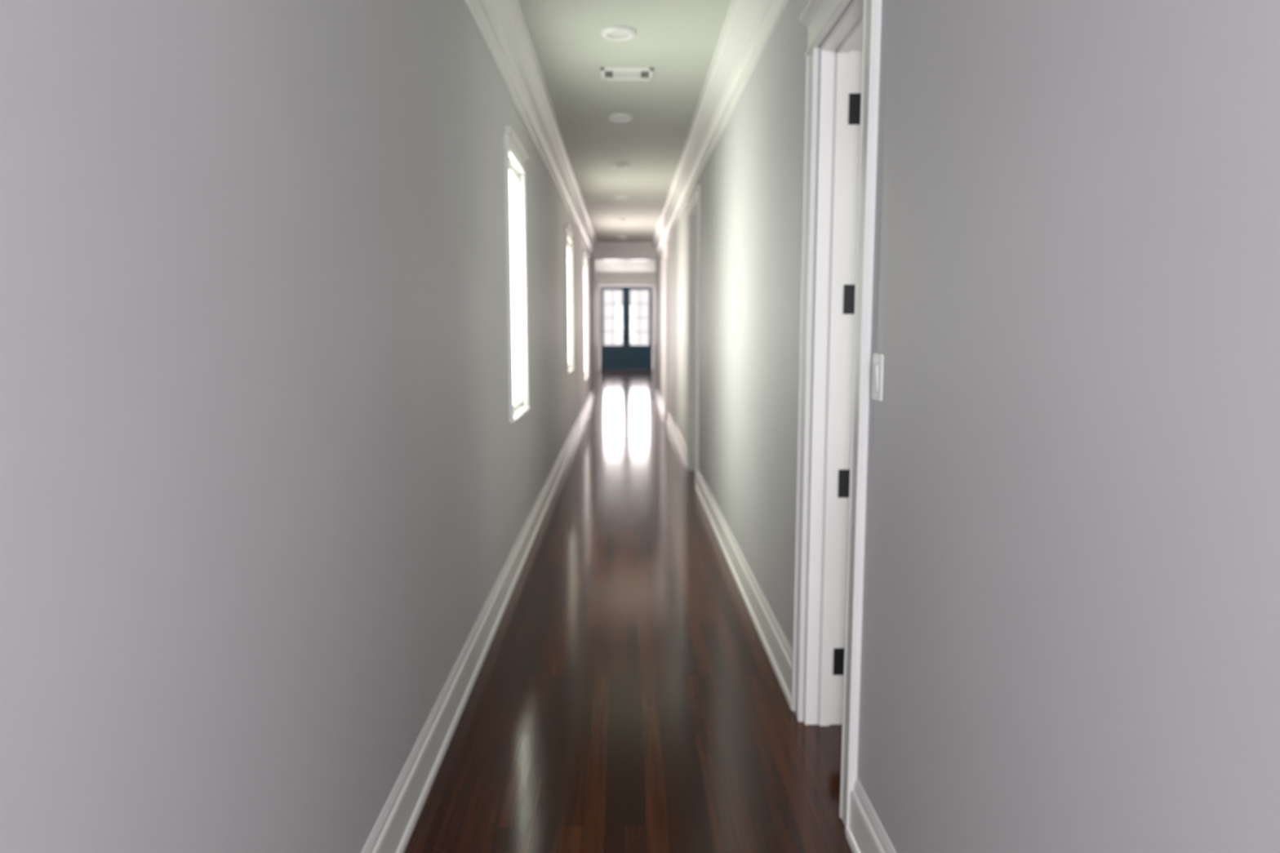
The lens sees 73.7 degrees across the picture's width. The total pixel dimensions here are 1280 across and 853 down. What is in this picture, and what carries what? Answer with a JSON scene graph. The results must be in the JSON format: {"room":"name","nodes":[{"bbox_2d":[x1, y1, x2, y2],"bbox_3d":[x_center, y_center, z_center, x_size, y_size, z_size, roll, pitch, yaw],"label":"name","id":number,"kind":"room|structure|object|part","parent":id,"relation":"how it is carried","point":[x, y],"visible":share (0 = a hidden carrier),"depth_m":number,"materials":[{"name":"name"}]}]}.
{"room":"house hallway","nodes":[
{"label":"house hallway","id":0,"kind":"room"},
{"bbox_2d":[0,0,592,852],"bbox_3d":[-0.857,-1.018,7.870,0.145,3.050,18.500,0,7,-1],"label":"wall","id":1,"kind":"structure","parent":0,"point":[267,481],"depth_m":1.44,"materials":[{"name":"grey paint"}]},
{"bbox_2d":[360,387,594,852],"bbox_3d":[-0.770,0.406,8.043,0.028,0.180,18.500,0,7,-1],"label":"baseboard","id":2,"kind":"structure","parent":1,"relation":"attached to","point":[392,832],"depth_m":3.07,"materials":[{"name":"white wood"}]},
{"bbox_2d":[502,125,530,422],"bbox_3d":[-0.781,-0.852,5.011,0.193,1.584,0.832,0,7,-1],"label":"window","id":3,"kind":"structure","parent":1,"relation":"in","point":[514,193],"depth_m":5.27,"materials":[{"name":"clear glass"}]},
{"bbox_2d":[462,0,597,259],"bbox_3d":[-0.725,-2.374,7.711,0.118,0.320,18.500,0,7,-1],"label":"crown molding","id":4,"kind":"structure","parent":1,"relation":"attached to","point":[501,25],"depth_m":5.25,"materials":[{"name":"white wood"}]},
{"bbox_2d":[564,223,574,373],"bbox_3d":[-0.868,-1.436,9.759,0.193,1.614,1.022,0,7,-1],"label":"window","id":5,"kind":"structure","parent":1,"relation":"in","point":[569,233],"depth_m":10.11,"materials":[{"name":"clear glass"}]},
{"bbox_2d":[582,249,589,381],"bbox_3d":[-0.941,-1.775,13.772,0.193,1.994,1.372,0,7,-1],"label":"window","id":6,"kind":"structure","parent":1,"relation":"in","point":[584,255],"depth_m":14.29,"materials":[{"name":"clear glass"}]},
{"bbox_2d":[591,259,657,396],"bbox_3d":[-0.288,-2.128,17.139,3.740,3.050,0.145,0,7,-1],"label":"wall","id":7,"kind":"structure","parent":0,"point":[593,260],"depth_m":17.07,"materials":[{"name":"grey paint"}]},
{"bbox_2d":[592,242,656,259],"bbox_3d":[-0.304,-3.468,16.845,1.255,0.320,0.118,0,7,-1],"label":"crown molding","id":8,"kind":"structure","parent":7,"relation":"attached to","point":[602,251],"depth_m":16.86,"materials":[{"name":"white paint"}]},
{"bbox_2d":[594,259,656,396],"bbox_3d":[-0.293,-1.974,17.157,1.240,2.740,0.147,0,7,-1],"label":"trim opening","id":9,"kind":"structure","parent":7,"relation":"attached to","point":[594,260],"depth_m":17.09,"materials":[{"name":"white wood"}]},
{"bbox_2d":[518,0,731,271],"bbox_3d":[0.804,-3.167,12.568,5.260,0.100,28.494,-1,7,-4],"label":"ceiling","id":10,"kind":"structure","parent":0,"point":[678,39],"depth_m":5.92,"materials":[{"name":"paint"}]},
{"bbox_2d":[600,25,635,40],"bbox_3d":[-0.119,-2.162,4.695,0.194,0.022,0.194,0,7,-1],"label":"recessed light","id":11,"kind":"object","parent":10,"relation":"in","point":[618,33],"visible":1,"depth_m":4.67,"materials":[{"name":"white plastic"}]},
{"bbox_2d":[607,113,632,121],"bbox_3d":[-0.154,-2.391,6.611,0.194,0.022,0.194,0,7,-1],"label":"recessed light","id":12,"kind":"object","parent":10,"relation":"in","point":[614,117],"visible":1,"depth_m":6.57,"materials":[{"name":"white plastic"}]},
{"bbox_2d":[611,162,631,168],"bbox_3d":[-0.191,-2.629,8.596,0.194,0.022,0.194,0,7,-1],"label":"recessed light","id":13,"kind":"object","parent":10,"relation":"in","point":[618,165],"visible":1,"depth_m":8.54,"materials":[{"name":"white plastic"}]},
{"bbox_2d":[613,195,629,199],"bbox_3d":[-0.230,-2.885,10.731,0.194,0.022,0.194,0,7,-1],"label":"recessed light","id":14,"kind":"object","parent":10,"relation":"in","point":[620,197],"visible":1,"depth_m":10.67,"materials":[{"name":"white plastic"}]},
{"bbox_2d":[616,217,628,220],"bbox_3d":[-0.271,-3.158,13.014,0.194,0.022,0.194,0,7,-1],"label":"recessed light","id":15,"kind":"object","parent":10,"relation":"in","point":[617,219],"visible":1,"depth_m":12.95,"materials":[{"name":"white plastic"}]},
{"bbox_2d":[617,235,627,238],"bbox_3d":[-0.320,-3.479,15.694,0.194,0.022,0.194,0,7,-1],"label":"recessed light","id":16,"kind":"object","parent":10,"relation":"in","point":[619,237],"visible":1,"depth_m":15.63,"materials":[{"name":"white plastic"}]},
{"bbox_2d":[600,66,653,80],"bbox_3d":[-0.083,-2.259,5.470,0.330,0.014,0.240,0,7,-1],"label":"ceiling vent","id":17,"kind":"object","parent":10,"relation":"attached to","point":[607,73],"depth_m":5.45,"materials":[{"name":"white metal"}]},
{"bbox_2d":[595,282,655,283],"bbox_3d":[-0.463,-3.270,26.669,3.740,3.050,0.145,0,7,-1],"label":"wall","id":18,"kind":"structure","parent":0,"point":[595,282],"depth_m":26.45,"materials":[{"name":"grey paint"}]},
{"bbox_2d":[595,283,655,370],"bbox_3d":[-0.427,-3.105,26.678,1.920,2.720,0.167,0,7,-1],"label":"door","id":19,"kind":"structure","parent":18,"relation":"in","point":[626,357],"depth_m":26.67,"materials":[{"name":"blue metal"}]},
{"bbox_2d":[595,271,655,282],"bbox_3d":[-0.376,-4.054,21.741,3.450,0.320,9.455,0,7,-1],"label":"trim","id":20,"kind":"structure","parent":18,"relation":"attached to","point":[600,277],"depth_m":26.39,"materials":[{"name":"white wood"}]},
{"bbox_3d":[-0.376,-4.054,21.741,3.450,0.320,9.455,0,7,-1],"label":"crown foyer","id":21,"kind":"part","parent":20,"relation":"part of","materials":[{"name":"white wood"}]},
{"bbox_2d":[404,370,852,852],"bbox_3d":[0.804,-0.040,12.943,5.260,0.100,28.494,-1,7,-4],"label":"floor","id":22,"kind":"structure","parent":0,"point":[627,695],"depth_m":3.30,"materials":[{"name":"brown wood"}]},
{"bbox_2d":[657,0,1279,852],"bbox_3d":[0.583,-1.021,7.896,0.145,3.050,18.500,0,7,-1],"label":"wall","id":23,"kind":"structure","parent":0,"point":[1070,638],"depth_m":1.34,"materials":[{"name":"grey paint"}]},
{"bbox_2d":[662,241,669,420],"bbox_3d":[0.466,-1.429,13.033,0.193,2.637,1.068,0,7,-1],"label":"door","id":24,"kind":"structure","parent":23,"relation":"in","point":[666,247],"depth_m":13.32,"materials":[{"name":"white wood"}]},
{"bbox_2d":[685,183,701,485],"bbox_3d":[0.558,-0.822,7.970,0.193,2.637,1.108,0,7,-1],"label":"door","id":25,"kind":"structure","parent":23,"relation":"in","point":[693,201],"depth_m":8.31,"materials":[{"name":"white wood"}]},
{"bbox_2d":[651,0,788,259],"bbox_3d":[0.452,-2.376,7.732,0.118,0.320,18.500,0,7,-1],"label":"crown molding","id":26,"kind":"structure","parent":23,"relation":"attached to","point":[748,25],"depth_m":5.25,"materials":[{"name":"white wood"}]},
{"bbox_2d":[655,387,896,852],"bbox_3d":[0.497,0.404,8.066,0.028,0.180,18.500,0,7,-1],"label":"baseboard","id":27,"kind":"structure","parent":23,"relation":"attached to","point":[866,833],"depth_m":3.79,"materials":[{"name":"white wood"}]},
{"bbox_2d":[871,353,884,401],"bbox_3d":[0.608,-0.127,2.197,0.014,0.120,0.080,0,7,-1],"label":"light switch","id":28,"kind":"object","parent":23,"relation":"attached to","point":[877,358],"visible":1,"depth_m":2.18,"materials":[{"name":"white plastic"}]},
{"bbox_3d":[2.397,-0.425,2.914,3.300,3.050,4.800,0,7,-1],"label":"wall","id":29,"kind":"structure","parent":0,"visible":0},
{"bbox_2d":[791,0,881,833],"bbox_3d":[0.937,-0.124,2.689,0.758,2.507,0.863,0,7,-1],"label":"door","id":30,"kind":"structure","parent":29,"relation":"in","point":[848,64],"depth_m":2.90,"materials":[{"name":"white wood"}]}
]}

